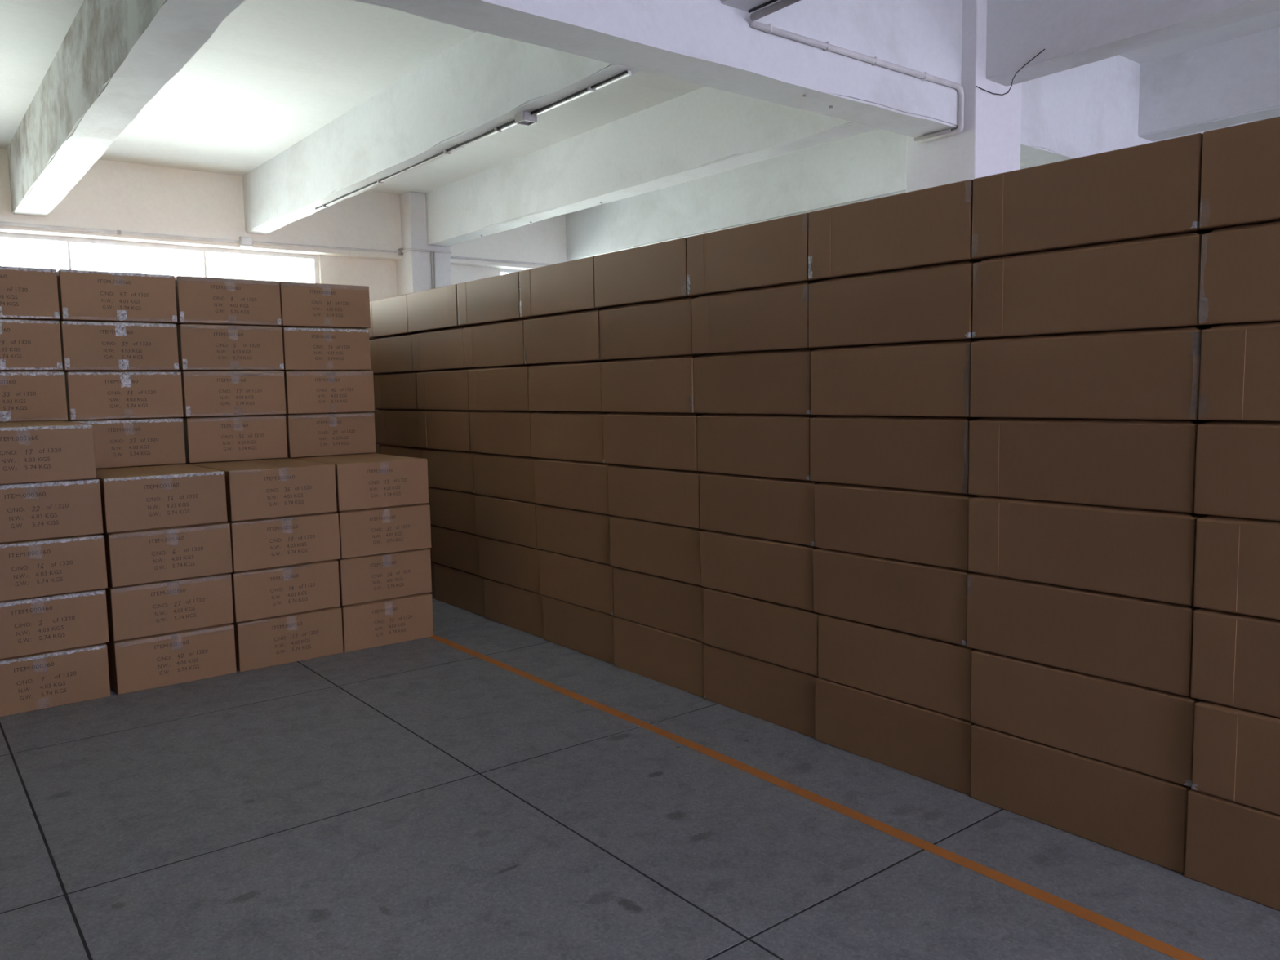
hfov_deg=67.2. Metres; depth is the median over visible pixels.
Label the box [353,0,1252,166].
ceiling beam
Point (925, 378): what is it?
carton
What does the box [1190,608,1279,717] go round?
carton
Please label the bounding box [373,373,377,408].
carton
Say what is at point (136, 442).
carton
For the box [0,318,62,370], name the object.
carton
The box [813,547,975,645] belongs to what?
carton
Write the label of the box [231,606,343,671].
carton
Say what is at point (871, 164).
ceiling beam
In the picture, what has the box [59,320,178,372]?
carton
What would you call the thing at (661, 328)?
carton
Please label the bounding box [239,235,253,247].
junction box
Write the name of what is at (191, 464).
carton
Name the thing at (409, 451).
carton
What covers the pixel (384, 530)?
carton
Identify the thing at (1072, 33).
ceiling beam
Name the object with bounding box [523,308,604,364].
carton
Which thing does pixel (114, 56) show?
ceiling beam
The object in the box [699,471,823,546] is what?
carton
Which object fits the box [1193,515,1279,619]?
carton
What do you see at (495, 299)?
carton
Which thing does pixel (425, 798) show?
floor
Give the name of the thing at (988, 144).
support column
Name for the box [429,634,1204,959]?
floor marking line
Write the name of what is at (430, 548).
carton
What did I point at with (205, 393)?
carton
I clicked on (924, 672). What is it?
carton
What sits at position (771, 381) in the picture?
carton
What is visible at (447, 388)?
carton
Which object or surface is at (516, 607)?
carton
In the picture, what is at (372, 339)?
carton
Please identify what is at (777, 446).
carton
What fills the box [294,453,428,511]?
carton
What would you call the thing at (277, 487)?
carton
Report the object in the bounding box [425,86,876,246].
ceiling beam
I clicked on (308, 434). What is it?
carton
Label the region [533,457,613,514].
carton
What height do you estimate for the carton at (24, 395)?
0.276 m
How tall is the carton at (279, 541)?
0.276 m
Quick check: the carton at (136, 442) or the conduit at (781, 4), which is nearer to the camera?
the conduit at (781, 4)
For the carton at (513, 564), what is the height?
0.276 m
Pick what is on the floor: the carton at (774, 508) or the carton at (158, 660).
the carton at (158, 660)
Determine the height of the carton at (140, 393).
0.276 m
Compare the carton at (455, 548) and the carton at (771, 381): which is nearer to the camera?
the carton at (771, 381)
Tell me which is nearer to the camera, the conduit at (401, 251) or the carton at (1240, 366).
the carton at (1240, 366)
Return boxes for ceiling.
[0,0,1279,214]
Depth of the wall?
9.16 m
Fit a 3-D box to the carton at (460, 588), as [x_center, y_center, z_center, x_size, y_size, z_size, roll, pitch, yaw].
[-1.041,0.737,6.890,0.578,0.276,0.753,-5,7,-38]
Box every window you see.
[0,231,319,283]
[497,268,522,275]
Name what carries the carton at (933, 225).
on the carton at (930, 303)
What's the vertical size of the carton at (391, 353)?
0.276 m
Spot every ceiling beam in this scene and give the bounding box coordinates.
[7,0,244,216]
[242,31,640,235]
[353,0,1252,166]
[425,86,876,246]
[565,128,1035,260]
[719,0,781,13]
[986,0,1279,86]
[1137,26,1279,141]
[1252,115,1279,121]
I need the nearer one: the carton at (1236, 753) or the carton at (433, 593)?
the carton at (1236, 753)
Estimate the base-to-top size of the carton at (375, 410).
0.276 m
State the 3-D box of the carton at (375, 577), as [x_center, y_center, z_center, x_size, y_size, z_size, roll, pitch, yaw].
[-1.733,0.551,6.039,0.568,0.276,0.743,-5,7,-38]
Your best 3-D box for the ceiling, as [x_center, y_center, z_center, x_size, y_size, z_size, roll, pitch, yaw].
[0.511,-2.592,3.106,18.000,0.400,15.550,-5,7,-38]
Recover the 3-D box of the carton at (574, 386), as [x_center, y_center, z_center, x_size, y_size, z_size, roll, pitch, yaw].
[-0.212,-0.546,5.614,0.579,0.276,0.741,-5,7,-38]
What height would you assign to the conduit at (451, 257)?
0.029 m
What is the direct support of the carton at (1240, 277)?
on the carton at (1240, 366)
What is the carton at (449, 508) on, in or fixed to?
on the carton at (455, 548)
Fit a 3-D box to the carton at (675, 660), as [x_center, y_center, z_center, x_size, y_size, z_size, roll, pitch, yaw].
[0.307,0.880,5.129,0.575,0.276,0.726,-5,7,-38]
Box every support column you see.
[395,191,451,296]
[906,0,1022,192]
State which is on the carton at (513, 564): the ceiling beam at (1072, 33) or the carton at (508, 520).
the carton at (508, 520)
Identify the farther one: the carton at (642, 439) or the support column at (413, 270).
the support column at (413, 270)
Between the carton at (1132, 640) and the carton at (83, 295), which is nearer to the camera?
the carton at (1132, 640)
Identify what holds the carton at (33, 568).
on the carton at (50, 623)
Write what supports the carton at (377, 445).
on the carton
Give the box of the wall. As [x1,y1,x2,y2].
[0,147,570,301]
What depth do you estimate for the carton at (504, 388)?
6.00 m
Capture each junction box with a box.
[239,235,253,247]
[515,111,537,125]
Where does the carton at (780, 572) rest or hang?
on the carton at (777, 633)
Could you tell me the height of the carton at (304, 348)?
0.276 m
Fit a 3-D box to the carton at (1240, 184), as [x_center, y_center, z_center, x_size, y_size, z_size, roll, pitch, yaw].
[2.069,-0.863,2.666,0.579,0.276,0.739,-5,7,-38]
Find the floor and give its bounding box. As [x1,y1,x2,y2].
[0,597,1279,959]
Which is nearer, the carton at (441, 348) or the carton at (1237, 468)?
the carton at (1237, 468)
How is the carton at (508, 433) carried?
on the carton at (496, 475)
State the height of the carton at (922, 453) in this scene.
0.276 m
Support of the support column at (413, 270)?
on the floor
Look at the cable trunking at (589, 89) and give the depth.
5.80 m
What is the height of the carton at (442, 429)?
0.276 m
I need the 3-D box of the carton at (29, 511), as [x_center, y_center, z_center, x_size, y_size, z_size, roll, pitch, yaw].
[-3.136,0.127,4.898,0.584,0.276,0.743,-5,7,-38]
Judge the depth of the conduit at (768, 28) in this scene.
5.36 m
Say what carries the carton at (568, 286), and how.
on the carton at (572, 336)
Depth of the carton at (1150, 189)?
3.03 m
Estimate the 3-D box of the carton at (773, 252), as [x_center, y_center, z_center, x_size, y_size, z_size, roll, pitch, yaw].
[0.677,-1.004,4.421,0.579,0.276,0.753,-5,7,-38]
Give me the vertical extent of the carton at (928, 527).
0.276 m
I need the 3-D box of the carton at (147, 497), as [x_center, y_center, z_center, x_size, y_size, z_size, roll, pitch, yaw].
[-2.668,0.084,5.263,0.577,0.276,0.743,-5,7,-38]
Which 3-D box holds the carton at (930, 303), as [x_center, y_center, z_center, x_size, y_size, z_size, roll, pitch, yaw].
[1.152,-0.681,3.851,0.578,0.276,0.756,-5,7,-38]
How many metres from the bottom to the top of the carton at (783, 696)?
0.276 m
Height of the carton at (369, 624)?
0.276 m
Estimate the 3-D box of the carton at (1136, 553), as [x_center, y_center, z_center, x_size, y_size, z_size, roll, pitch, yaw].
[1.630,0.194,3.322,0.577,0.276,0.752,-5,7,-38]
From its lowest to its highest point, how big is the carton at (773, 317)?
0.276 m
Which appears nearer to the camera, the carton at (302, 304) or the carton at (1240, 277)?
the carton at (1240, 277)
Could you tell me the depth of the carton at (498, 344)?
6.00 m
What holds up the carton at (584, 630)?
on the floor
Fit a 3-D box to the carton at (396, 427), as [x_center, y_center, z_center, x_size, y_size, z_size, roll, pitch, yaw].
[-1.597,-0.415,7.426,0.577,0.276,0.740,-5,7,-38]
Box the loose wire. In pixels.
[976,48,1044,95]
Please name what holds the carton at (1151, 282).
on the carton at (1149, 373)
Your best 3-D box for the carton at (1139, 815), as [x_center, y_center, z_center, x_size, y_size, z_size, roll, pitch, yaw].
[1.652,1.021,3.383,0.575,0.276,0.734,-5,7,-38]
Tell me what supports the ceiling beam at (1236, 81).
attached to the ceiling
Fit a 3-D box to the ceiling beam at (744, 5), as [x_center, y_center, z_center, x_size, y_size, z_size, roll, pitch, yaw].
[3.257,-2.275,1.133,0.236,0.554,9.020,-5,7,-38]
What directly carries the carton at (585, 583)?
on the carton at (584, 630)
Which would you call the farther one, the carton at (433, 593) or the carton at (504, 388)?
the carton at (433, 593)
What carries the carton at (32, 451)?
on the carton at (29, 511)
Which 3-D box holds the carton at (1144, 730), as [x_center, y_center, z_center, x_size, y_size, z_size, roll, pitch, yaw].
[1.650,0.746,3.358,0.579,0.276,0.752,-5,7,-38]
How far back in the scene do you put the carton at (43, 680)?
4.71 m
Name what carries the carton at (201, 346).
on the carton at (205, 393)
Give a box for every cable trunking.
[0,221,239,243]
[315,70,631,210]
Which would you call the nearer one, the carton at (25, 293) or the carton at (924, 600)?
the carton at (924, 600)
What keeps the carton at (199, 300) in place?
on the carton at (201, 346)
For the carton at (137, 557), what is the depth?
4.99 m
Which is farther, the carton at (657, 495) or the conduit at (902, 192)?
the conduit at (902, 192)
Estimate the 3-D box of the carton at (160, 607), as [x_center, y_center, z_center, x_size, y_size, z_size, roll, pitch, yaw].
[-2.659,0.635,5.316,0.581,0.276,0.743,-5,7,-38]
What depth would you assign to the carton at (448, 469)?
6.64 m
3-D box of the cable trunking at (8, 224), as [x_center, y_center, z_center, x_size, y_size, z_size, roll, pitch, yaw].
[-5.705,-2.095,7.684,4.820,0.037,0.031,-5,7,-38]
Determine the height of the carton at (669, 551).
0.276 m
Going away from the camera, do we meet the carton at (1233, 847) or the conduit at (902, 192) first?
the carton at (1233, 847)
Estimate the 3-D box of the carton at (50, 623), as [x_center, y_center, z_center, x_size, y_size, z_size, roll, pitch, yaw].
[-3.131,0.678,4.944,0.585,0.276,0.743,-5,7,-38]
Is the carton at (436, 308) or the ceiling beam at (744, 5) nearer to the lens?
the ceiling beam at (744, 5)
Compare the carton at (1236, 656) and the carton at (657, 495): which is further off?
the carton at (657, 495)
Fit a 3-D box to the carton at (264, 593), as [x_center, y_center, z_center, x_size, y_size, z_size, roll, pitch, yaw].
[-2.192,0.593,5.679,0.580,0.276,0.743,-5,7,-38]
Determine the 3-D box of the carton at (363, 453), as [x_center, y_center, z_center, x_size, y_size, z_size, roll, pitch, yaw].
[-2.219,-0.048,6.580,0.573,0.276,0.738,-5,7,-38]
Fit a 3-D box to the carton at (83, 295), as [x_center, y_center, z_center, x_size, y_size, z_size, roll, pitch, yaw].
[-3.170,-1.063,5.740,0.584,0.276,0.743,-5,7,-38]
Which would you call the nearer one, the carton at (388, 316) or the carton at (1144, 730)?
the carton at (1144, 730)
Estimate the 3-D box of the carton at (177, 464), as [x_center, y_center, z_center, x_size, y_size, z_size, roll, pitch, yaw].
[-3.153,0.038,5.846,0.583,0.276,0.738,-5,7,-38]
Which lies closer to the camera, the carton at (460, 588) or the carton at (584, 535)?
the carton at (584, 535)
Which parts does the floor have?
panel, panel, panel, panel, panel, panel, panel, panel, panel, panel, panel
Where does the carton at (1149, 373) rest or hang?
on the carton at (1124, 463)
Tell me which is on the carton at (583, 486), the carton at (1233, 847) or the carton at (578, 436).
the carton at (578, 436)
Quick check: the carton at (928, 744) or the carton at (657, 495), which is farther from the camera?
the carton at (657, 495)
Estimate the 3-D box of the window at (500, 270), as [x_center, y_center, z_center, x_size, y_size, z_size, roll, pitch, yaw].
[-0.264,-1.621,12.346,3.565,1.920,0.060,-5,7,-38]
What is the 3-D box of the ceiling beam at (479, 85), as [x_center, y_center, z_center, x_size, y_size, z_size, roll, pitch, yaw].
[-1.887,-2.454,6.944,0.188,0.554,5.910,-5,7,-38]
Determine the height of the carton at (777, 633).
0.276 m
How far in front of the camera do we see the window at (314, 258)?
8.97 m
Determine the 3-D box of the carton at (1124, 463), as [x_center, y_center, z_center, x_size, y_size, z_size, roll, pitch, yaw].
[1.626,-0.083,3.311,0.577,0.276,0.750,-5,7,-38]
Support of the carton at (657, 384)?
on the carton at (642, 439)
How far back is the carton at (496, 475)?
6.05 m
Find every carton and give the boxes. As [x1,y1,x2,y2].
[0,266,59,320]
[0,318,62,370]
[0,370,67,422]
[0,420,96,484]
[0,478,103,542]
[0,533,107,601]
[0,588,109,658]
[0,643,110,716]
[56,269,177,323]
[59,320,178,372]
[62,417,186,468]
[64,369,183,420]
[96,463,180,469]
[96,464,227,533]
[101,522,232,586]
[104,573,233,640]
[104,622,236,694]
[173,275,281,325]
[176,323,284,371]
[177,413,287,462]
[179,369,286,417]
[180,457,283,465]
[194,458,337,521]
[224,511,340,572]
[229,560,340,622]
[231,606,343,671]
[277,281,370,328]
[278,411,376,457]
[279,325,370,370]
[281,369,374,413]
[283,453,372,458]
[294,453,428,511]
[333,503,431,558]
[334,548,431,605]
[339,592,433,652]
[366,293,417,337]
[366,338,380,373]
[368,408,382,443]
[369,333,422,373]
[372,443,382,453]
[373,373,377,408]
[374,371,420,408]
[377,408,422,447]
[380,444,426,457]
[407,284,466,332]
[411,325,466,370]
[416,368,472,409]
[418,409,474,452]
[422,448,479,493]
[426,524,432,561]
[428,486,479,534]
[428,561,435,598]
[431,524,479,575]
[433,562,484,617]
[457,271,526,326]
[462,318,535,368]
[467,364,533,410]
[469,410,535,457]
[472,453,538,502]
[475,494,540,548]
[478,536,542,593]
[484,577,545,638]
[519,256,600,318]
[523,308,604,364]
[528,360,608,412]
[529,411,611,462]
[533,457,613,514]
[535,504,613,564]
[538,550,617,615]
[542,595,616,664]
[594,237,697,308]
[599,296,704,359]
[600,355,701,413]
[603,412,706,471]
[608,464,707,528]
[609,515,706,585]
[613,567,706,641]
[613,617,705,697]
[686,213,816,296]
[691,281,822,354]
[693,348,818,414]
[697,413,822,480]
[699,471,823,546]
[700,529,821,611]
[702,587,822,676]
[702,644,818,737]
[808,179,982,280]
[808,260,984,347]
[809,414,982,493]
[810,338,979,417]
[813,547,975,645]
[814,482,980,570]
[814,677,974,795]
[817,613,977,721]
[966,572,1200,696]
[968,417,1213,513]
[968,495,1209,605]
[969,325,1210,419]
[970,648,1201,786]
[970,724,1191,874]
[972,133,1212,259]
[972,231,1215,338]
[1184,788,1279,911]
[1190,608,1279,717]
[1191,699,1279,814]
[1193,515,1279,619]
[1194,420,1279,520]
[1198,220,1279,325]
[1198,320,1279,421]
[1199,116,1279,231]
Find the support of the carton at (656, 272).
on the carton at (661, 328)
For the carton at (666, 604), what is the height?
0.276 m
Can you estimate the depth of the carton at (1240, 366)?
2.72 m
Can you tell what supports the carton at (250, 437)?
on the carton at (191, 464)
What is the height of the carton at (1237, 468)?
0.276 m
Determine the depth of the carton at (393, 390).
7.21 m
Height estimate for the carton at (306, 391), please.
0.276 m
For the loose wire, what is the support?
hanging from the ceiling beam at (1072, 33)
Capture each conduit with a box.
[253,241,451,288]
[450,255,551,266]
[571,191,906,260]
[747,0,800,21]
[749,20,964,143]
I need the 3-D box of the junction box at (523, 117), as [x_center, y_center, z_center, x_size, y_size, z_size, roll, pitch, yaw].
[-0.643,-2.037,5.426,0.090,0.049,0.090,-5,7,-38]
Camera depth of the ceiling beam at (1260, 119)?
8.46 m

